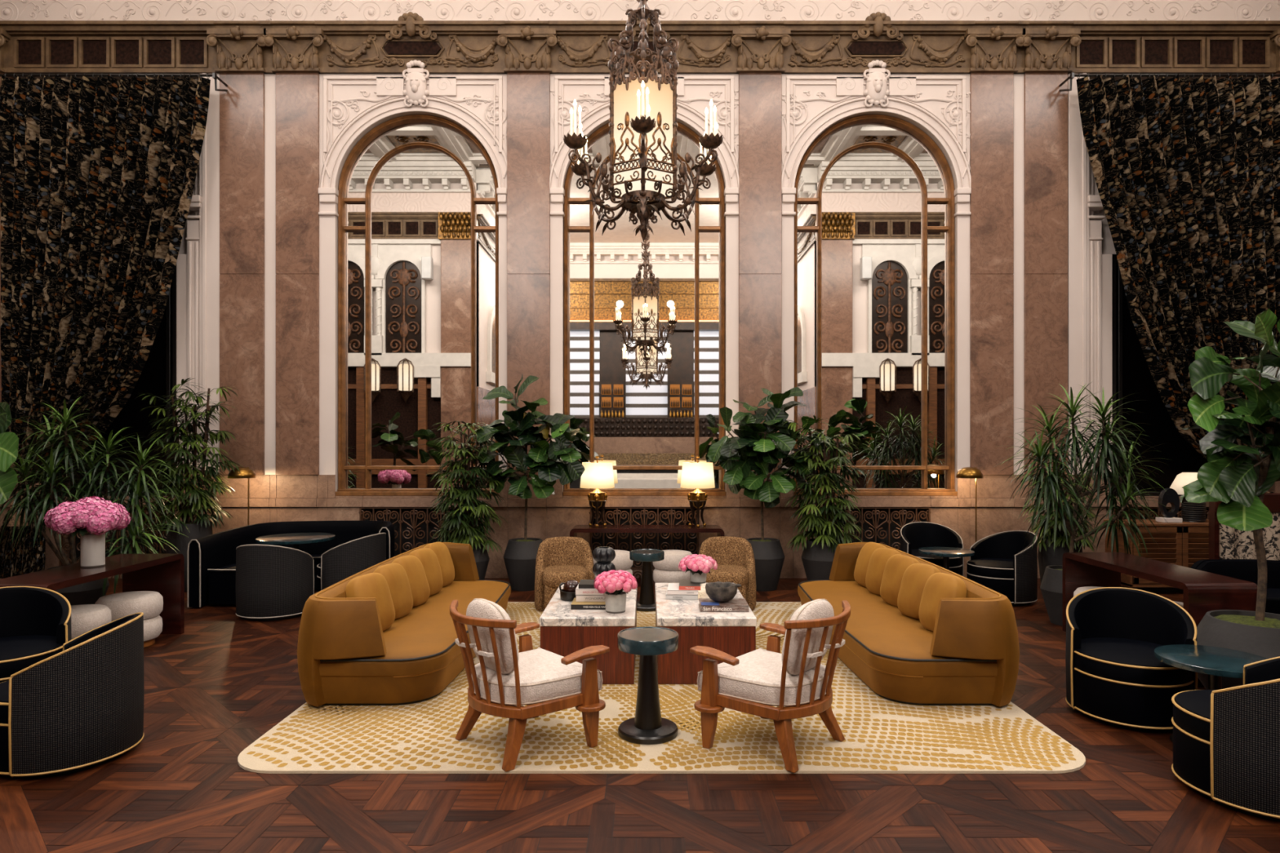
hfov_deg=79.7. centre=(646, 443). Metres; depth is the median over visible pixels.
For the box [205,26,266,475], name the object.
pilaster
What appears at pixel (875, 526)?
air vent
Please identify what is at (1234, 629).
planter
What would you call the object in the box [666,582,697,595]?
book
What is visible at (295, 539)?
round table
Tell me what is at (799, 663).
cushion
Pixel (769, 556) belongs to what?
planter
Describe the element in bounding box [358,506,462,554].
air vent
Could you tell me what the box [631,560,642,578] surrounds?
radiator grille
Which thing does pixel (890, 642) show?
seat cushion
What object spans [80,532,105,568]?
flower vase
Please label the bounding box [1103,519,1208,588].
base cabinet
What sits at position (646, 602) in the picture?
side table
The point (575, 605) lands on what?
book
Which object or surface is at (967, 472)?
floor lamp
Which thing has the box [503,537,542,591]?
planter
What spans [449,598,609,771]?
armchair
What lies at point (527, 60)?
pilaster
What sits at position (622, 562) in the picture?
round stool
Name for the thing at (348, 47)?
trim
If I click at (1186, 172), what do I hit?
curtain
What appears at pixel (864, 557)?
sofa cushion
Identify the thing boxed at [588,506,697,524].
air vent
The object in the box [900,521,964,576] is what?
swivel chair
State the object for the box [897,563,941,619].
sofa cushion
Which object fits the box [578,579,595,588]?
book
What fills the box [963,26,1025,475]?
pilaster
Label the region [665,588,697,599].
book
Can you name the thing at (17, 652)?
seat cushion
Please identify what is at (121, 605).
round stool
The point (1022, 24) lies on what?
trim
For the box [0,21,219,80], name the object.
trim
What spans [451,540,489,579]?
planter
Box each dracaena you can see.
[0,394,189,595]
[991,382,1171,556]
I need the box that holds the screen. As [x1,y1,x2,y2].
[1208,493,1279,560]
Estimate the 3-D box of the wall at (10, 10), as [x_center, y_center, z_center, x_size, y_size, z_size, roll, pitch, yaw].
[0.000,-5.896,9.832,20.800,1.408,0.355,0,0,0]
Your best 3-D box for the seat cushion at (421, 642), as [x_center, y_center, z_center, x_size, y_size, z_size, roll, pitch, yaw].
[-1.694,1.421,6.290,0.813,0.129,2.856,0,0,0]
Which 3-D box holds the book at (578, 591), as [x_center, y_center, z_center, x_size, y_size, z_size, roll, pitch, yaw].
[-0.385,1.111,5.839,0.290,0.045,0.233,0,0,1]
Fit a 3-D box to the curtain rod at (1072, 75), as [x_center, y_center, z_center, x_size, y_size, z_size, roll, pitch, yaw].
[6.658,-4.416,9.497,2.963,0.199,0.326,0,0,0]
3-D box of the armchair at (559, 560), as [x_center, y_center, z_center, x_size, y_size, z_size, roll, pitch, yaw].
[-0.837,1.335,7.855,0.620,0.700,0.630,0,0,-8]
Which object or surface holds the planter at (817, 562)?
on the floor
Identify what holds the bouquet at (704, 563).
in the flower vase at (696, 578)
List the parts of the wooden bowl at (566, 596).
handle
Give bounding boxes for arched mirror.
[335,114,498,495]
[562,121,725,495]
[794,114,957,496]
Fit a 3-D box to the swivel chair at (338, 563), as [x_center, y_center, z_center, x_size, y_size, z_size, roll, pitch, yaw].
[-3.186,1.329,8.282,0.711,0.742,0.698,0,0,17]
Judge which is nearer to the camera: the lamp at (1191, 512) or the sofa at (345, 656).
the sofa at (345, 656)
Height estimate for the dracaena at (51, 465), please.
2.084 m
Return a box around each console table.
[0,553,184,634]
[569,524,724,537]
[1062,552,1257,687]
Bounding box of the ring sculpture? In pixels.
[1158,488,1179,517]
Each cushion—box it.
[0,635,62,678]
[0,680,8,724]
[317,563,320,577]
[319,580,511,676]
[345,573,395,631]
[373,563,413,619]
[391,555,430,607]
[408,547,443,595]
[423,542,454,586]
[466,598,519,674]
[471,647,602,705]
[697,648,828,706]
[781,599,834,675]
[797,580,997,676]
[853,542,886,587]
[865,547,901,595]
[880,554,919,607]
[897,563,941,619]
[911,549,961,567]
[919,572,966,631]
[966,558,1014,578]
[1074,637,1192,685]
[1173,689,1215,742]
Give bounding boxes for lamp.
[227,466,255,525]
[580,455,614,527]
[680,455,715,527]
[955,466,982,542]
[1169,472,1206,522]
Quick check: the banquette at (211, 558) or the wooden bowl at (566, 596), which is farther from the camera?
the banquette at (211, 558)
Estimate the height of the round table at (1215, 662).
0.505 m
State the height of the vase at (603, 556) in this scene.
0.360 m
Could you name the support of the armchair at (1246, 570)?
on the floor
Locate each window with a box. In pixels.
[10,73,220,496]
[1066,73,1273,496]
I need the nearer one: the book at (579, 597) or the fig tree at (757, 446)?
the book at (579, 597)
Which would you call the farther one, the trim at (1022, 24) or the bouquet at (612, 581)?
the trim at (1022, 24)
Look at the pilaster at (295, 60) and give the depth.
9.63 m
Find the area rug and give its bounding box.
[237,601,1085,773]
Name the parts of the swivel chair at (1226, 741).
seat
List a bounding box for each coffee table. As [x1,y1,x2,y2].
[539,584,637,684]
[654,582,756,684]
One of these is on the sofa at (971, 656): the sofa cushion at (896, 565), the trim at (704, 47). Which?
the sofa cushion at (896, 565)
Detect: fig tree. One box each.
[0,401,18,504]
[475,374,590,539]
[706,386,834,540]
[1180,308,1279,621]
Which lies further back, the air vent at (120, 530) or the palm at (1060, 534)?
the air vent at (120, 530)
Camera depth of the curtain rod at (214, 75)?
9.35 m
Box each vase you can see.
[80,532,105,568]
[592,546,615,579]
[604,591,626,613]
[689,571,706,583]
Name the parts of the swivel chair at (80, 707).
seat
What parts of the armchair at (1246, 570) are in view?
seat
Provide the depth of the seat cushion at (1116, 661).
4.60 m
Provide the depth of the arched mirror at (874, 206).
9.83 m
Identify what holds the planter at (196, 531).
on the floor
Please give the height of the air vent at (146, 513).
0.575 m
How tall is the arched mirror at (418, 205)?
4.845 m
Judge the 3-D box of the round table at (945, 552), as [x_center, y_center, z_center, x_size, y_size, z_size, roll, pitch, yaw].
[3.290,1.435,8.420,0.580,0.530,0.580,0,0,0]
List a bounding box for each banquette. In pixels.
[186,520,395,607]
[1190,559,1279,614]
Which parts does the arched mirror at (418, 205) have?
rail, arch frame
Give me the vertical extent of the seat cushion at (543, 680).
0.140 m
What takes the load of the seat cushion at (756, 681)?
on the armchair at (755, 682)
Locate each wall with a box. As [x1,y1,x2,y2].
[0,0,1279,21]
[0,475,1279,577]
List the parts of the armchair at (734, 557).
seat, seat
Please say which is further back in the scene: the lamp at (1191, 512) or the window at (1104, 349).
the window at (1104, 349)
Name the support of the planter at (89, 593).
on the floor
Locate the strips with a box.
[264,74,1023,475]
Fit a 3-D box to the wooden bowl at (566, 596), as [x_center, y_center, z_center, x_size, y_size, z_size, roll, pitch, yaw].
[-0.595,1.157,6.000,0.186,0.121,0.176,0,0,0]
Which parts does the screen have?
post, rail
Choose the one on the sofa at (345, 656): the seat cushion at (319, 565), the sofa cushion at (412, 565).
the sofa cushion at (412, 565)
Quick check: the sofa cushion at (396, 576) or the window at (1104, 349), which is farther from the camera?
the window at (1104, 349)
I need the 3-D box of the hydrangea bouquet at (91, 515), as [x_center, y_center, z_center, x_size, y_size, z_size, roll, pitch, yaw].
[-4.474,0.570,6.119,0.550,0.303,0.564,0,0,-16]
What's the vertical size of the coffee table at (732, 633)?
0.467 m
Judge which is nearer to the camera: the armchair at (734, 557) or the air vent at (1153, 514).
the armchair at (734, 557)
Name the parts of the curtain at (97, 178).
tie cord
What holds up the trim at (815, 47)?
attached to the wall
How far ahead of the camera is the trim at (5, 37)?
9.62 m
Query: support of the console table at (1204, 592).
on the floor
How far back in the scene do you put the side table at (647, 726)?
4.40 m
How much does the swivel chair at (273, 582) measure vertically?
0.742 m
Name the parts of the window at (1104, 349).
casing, pane, sash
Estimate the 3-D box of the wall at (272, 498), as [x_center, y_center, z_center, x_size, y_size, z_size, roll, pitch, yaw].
[0.000,1.047,9.795,20.325,1.302,0.330,0,0,0]
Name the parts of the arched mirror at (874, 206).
arch frame, rail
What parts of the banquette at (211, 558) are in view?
seat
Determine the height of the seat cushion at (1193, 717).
0.135 m
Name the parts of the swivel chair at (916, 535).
seat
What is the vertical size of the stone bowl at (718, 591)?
0.130 m
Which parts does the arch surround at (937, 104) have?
molding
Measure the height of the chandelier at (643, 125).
4.797 m
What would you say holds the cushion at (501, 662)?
on the armchair at (504, 680)
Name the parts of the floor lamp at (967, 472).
lamp shade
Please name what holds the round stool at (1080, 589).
on the floor
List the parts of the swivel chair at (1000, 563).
seat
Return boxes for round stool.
[71,604,111,639]
[94,591,163,647]
[592,549,632,577]
[653,549,692,582]
[1073,586,1102,596]
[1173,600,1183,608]
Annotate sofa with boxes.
[297,542,511,706]
[797,542,1019,706]
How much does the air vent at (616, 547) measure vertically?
0.267 m
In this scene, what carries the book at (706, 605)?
on the coffee table at (732, 633)
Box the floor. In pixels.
[0,577,1279,852]
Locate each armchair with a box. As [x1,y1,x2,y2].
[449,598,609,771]
[534,536,595,611]
[689,599,850,773]
[697,536,755,610]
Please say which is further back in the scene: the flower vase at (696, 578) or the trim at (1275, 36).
the trim at (1275, 36)
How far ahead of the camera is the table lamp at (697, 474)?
9.20 m
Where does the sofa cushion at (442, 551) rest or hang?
on the sofa at (345, 656)
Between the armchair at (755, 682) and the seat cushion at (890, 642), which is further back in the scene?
the seat cushion at (890, 642)
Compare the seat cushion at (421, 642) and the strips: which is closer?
the seat cushion at (421, 642)
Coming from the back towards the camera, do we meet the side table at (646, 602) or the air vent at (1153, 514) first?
the air vent at (1153, 514)
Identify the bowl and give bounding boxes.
[559,582,576,600]
[705,581,741,602]
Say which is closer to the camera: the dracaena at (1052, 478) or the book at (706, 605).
the book at (706, 605)
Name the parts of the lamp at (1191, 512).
lamp shade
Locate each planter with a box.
[48,565,109,605]
[165,520,213,591]
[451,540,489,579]
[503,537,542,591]
[746,537,784,591]
[800,537,842,580]
[1037,536,1082,582]
[1040,564,1062,626]
[1196,609,1279,689]
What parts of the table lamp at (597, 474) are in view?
leg, leg, lamp shade, leg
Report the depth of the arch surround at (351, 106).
9.66 m
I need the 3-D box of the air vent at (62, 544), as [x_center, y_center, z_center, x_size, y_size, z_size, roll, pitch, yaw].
[-7.314,1.327,9.662,0.154,0.370,0.035,0,0,0]
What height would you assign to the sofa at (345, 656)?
0.698 m
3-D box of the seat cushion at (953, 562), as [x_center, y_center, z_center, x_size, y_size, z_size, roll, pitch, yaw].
[3.360,1.343,9.037,0.660,0.135,0.686,0,0,0]
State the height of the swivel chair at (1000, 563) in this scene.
0.742 m
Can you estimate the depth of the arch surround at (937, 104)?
9.66 m
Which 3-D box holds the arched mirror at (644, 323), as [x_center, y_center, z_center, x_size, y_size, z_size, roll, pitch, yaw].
[-0.029,-1.762,9.745,2.069,4.845,0.190,0,0,0]
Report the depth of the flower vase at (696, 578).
6.11 m
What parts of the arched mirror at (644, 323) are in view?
arch frame, rail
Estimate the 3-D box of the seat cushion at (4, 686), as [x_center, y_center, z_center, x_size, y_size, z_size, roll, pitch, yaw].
[-3.163,1.343,4.166,0.686,0.135,0.660,0,0,-18]
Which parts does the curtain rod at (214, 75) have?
rod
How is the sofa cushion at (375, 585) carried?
on the sofa at (345, 656)
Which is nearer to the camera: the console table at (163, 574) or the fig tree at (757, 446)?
the console table at (163, 574)
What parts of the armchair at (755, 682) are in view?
leg, arm, rail, leg, arm, leg, rail, rail, leg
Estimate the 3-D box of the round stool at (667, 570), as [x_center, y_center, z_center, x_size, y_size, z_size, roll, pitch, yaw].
[0.310,1.482,9.020,0.480,0.436,0.480,0,0,0]
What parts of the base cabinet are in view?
panel, door, door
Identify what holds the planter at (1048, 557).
on the floor
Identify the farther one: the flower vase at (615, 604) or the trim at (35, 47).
the trim at (35, 47)
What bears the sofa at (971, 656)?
on the area rug
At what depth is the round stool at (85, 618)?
5.81 m
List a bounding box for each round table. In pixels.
[255,532,335,550]
[918,546,974,569]
[1154,644,1266,742]
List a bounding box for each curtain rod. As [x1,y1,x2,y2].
[0,72,227,92]
[1058,72,1279,92]
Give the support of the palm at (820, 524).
in the planter at (817, 562)
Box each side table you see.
[617,626,678,744]
[629,549,664,611]
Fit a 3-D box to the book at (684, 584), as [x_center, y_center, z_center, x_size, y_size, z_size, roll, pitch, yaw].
[0.345,1.131,6.139,0.170,0.030,0.293,0,0,3]
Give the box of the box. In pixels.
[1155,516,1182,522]
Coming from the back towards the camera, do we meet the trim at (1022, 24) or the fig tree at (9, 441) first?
the trim at (1022, 24)
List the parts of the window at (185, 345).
pane, sash, casing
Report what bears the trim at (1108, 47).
attached to the wall
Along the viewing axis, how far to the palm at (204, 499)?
8.85 m
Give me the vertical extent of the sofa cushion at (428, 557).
0.424 m
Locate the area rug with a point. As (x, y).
(882, 735)
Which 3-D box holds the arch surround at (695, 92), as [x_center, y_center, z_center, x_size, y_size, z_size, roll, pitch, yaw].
[-0.029,-2.072,9.738,2.469,5.454,0.445,0,0,0]
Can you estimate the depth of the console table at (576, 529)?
9.11 m
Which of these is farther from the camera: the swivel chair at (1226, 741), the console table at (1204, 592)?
the console table at (1204, 592)
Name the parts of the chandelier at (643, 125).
arm, arm, post, post, lantern panel, lantern panel, stem, post, arm, lantern panel, lantern panel, post, post, arm, arm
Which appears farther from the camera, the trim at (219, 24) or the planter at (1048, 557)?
the trim at (219, 24)
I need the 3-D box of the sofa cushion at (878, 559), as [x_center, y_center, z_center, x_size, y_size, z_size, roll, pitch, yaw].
[2.130,1.152,6.886,0.219,0.424,0.392,0,0,-17]
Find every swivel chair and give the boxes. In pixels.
[0,586,71,683]
[0,612,144,778]
[235,544,314,621]
[316,533,386,591]
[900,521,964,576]
[966,530,1037,606]
[1065,586,1197,732]
[1171,656,1279,822]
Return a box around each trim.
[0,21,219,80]
[0,28,14,469]
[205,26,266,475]
[213,21,1074,28]
[258,21,275,74]
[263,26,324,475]
[314,12,506,74]
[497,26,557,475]
[548,17,740,74]
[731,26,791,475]
[782,12,974,74]
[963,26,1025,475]
[1013,21,1030,74]
[1022,26,1081,475]
[1067,21,1279,80]
[1268,28,1279,79]
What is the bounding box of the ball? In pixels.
[563,579,578,591]
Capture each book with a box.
[570,597,605,609]
[575,583,606,595]
[576,595,604,601]
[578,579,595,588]
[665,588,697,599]
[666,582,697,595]
[679,579,700,590]
[698,598,748,612]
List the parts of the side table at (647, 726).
stem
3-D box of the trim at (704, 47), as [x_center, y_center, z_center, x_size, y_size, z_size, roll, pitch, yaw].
[-0.029,-5.013,9.725,2.377,0.720,0.470,0,0,0]
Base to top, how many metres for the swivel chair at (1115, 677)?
0.743 m
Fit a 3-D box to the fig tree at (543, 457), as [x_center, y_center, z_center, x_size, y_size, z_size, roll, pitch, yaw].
[-1.298,0.175,8.908,1.307,1.971,0.872,0,0,-5]
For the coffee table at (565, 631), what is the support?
on the area rug
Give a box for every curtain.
[0,73,210,578]
[1075,73,1279,493]
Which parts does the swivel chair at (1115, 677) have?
seat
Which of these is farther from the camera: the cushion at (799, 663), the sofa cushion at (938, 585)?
the sofa cushion at (938, 585)
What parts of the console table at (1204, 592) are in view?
panel, panel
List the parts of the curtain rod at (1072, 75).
rod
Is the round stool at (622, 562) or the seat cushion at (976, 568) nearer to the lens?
the seat cushion at (976, 568)
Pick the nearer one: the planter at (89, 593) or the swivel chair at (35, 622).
the swivel chair at (35, 622)
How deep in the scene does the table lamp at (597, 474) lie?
9.19 m
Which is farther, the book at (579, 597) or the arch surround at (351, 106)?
the arch surround at (351, 106)
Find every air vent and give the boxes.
[58,533,71,564]
[105,529,127,551]
[137,506,166,553]
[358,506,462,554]
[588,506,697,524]
[590,533,698,555]
[822,506,931,549]
[1121,506,1164,519]
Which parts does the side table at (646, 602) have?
stem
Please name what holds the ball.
in the wooden bowl at (566, 596)
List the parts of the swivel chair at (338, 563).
seat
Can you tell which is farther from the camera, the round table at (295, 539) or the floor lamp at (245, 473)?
the floor lamp at (245, 473)
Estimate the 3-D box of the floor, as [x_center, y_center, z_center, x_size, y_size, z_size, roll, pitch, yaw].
[-0.144,1.730,2.842,21.489,0.060,15.684,0,0,0]
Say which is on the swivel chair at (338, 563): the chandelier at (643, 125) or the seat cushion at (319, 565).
the seat cushion at (319, 565)
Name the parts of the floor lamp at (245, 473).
lamp shade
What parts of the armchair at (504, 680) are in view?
leg, rail, rail, leg, arm, leg, rail, arm, leg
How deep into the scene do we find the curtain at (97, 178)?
9.29 m
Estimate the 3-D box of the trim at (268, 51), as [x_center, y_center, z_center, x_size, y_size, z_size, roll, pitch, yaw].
[-4.738,-4.948,9.735,0.151,0.590,0.450,0,0,0]
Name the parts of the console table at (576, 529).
panel, panel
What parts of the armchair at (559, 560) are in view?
seat, seat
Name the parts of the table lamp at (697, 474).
leg, leg, lamp shade, leg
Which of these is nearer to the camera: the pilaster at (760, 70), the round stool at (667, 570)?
the round stool at (667, 570)
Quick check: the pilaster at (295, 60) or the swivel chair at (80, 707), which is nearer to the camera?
the swivel chair at (80, 707)
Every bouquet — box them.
[43,496,131,536]
[593,569,637,595]
[678,554,717,574]
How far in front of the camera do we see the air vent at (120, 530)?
9.65 m
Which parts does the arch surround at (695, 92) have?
molding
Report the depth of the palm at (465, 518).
8.68 m
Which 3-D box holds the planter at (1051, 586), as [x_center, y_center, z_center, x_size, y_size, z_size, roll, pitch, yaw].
[4.000,1.439,7.250,0.500,0.523,0.500,0,0,0]
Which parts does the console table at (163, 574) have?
panel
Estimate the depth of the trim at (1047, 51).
9.63 m
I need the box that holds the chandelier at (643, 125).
[563,0,723,242]
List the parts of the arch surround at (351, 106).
molding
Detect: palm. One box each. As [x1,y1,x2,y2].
[133,377,244,535]
[426,421,507,554]
[780,415,870,552]
[1014,472,1099,551]
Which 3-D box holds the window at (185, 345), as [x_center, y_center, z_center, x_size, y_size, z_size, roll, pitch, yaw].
[-7.018,-1.991,9.775,3.301,5.326,0.370,0,0,0]
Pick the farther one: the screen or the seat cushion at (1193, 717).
the screen

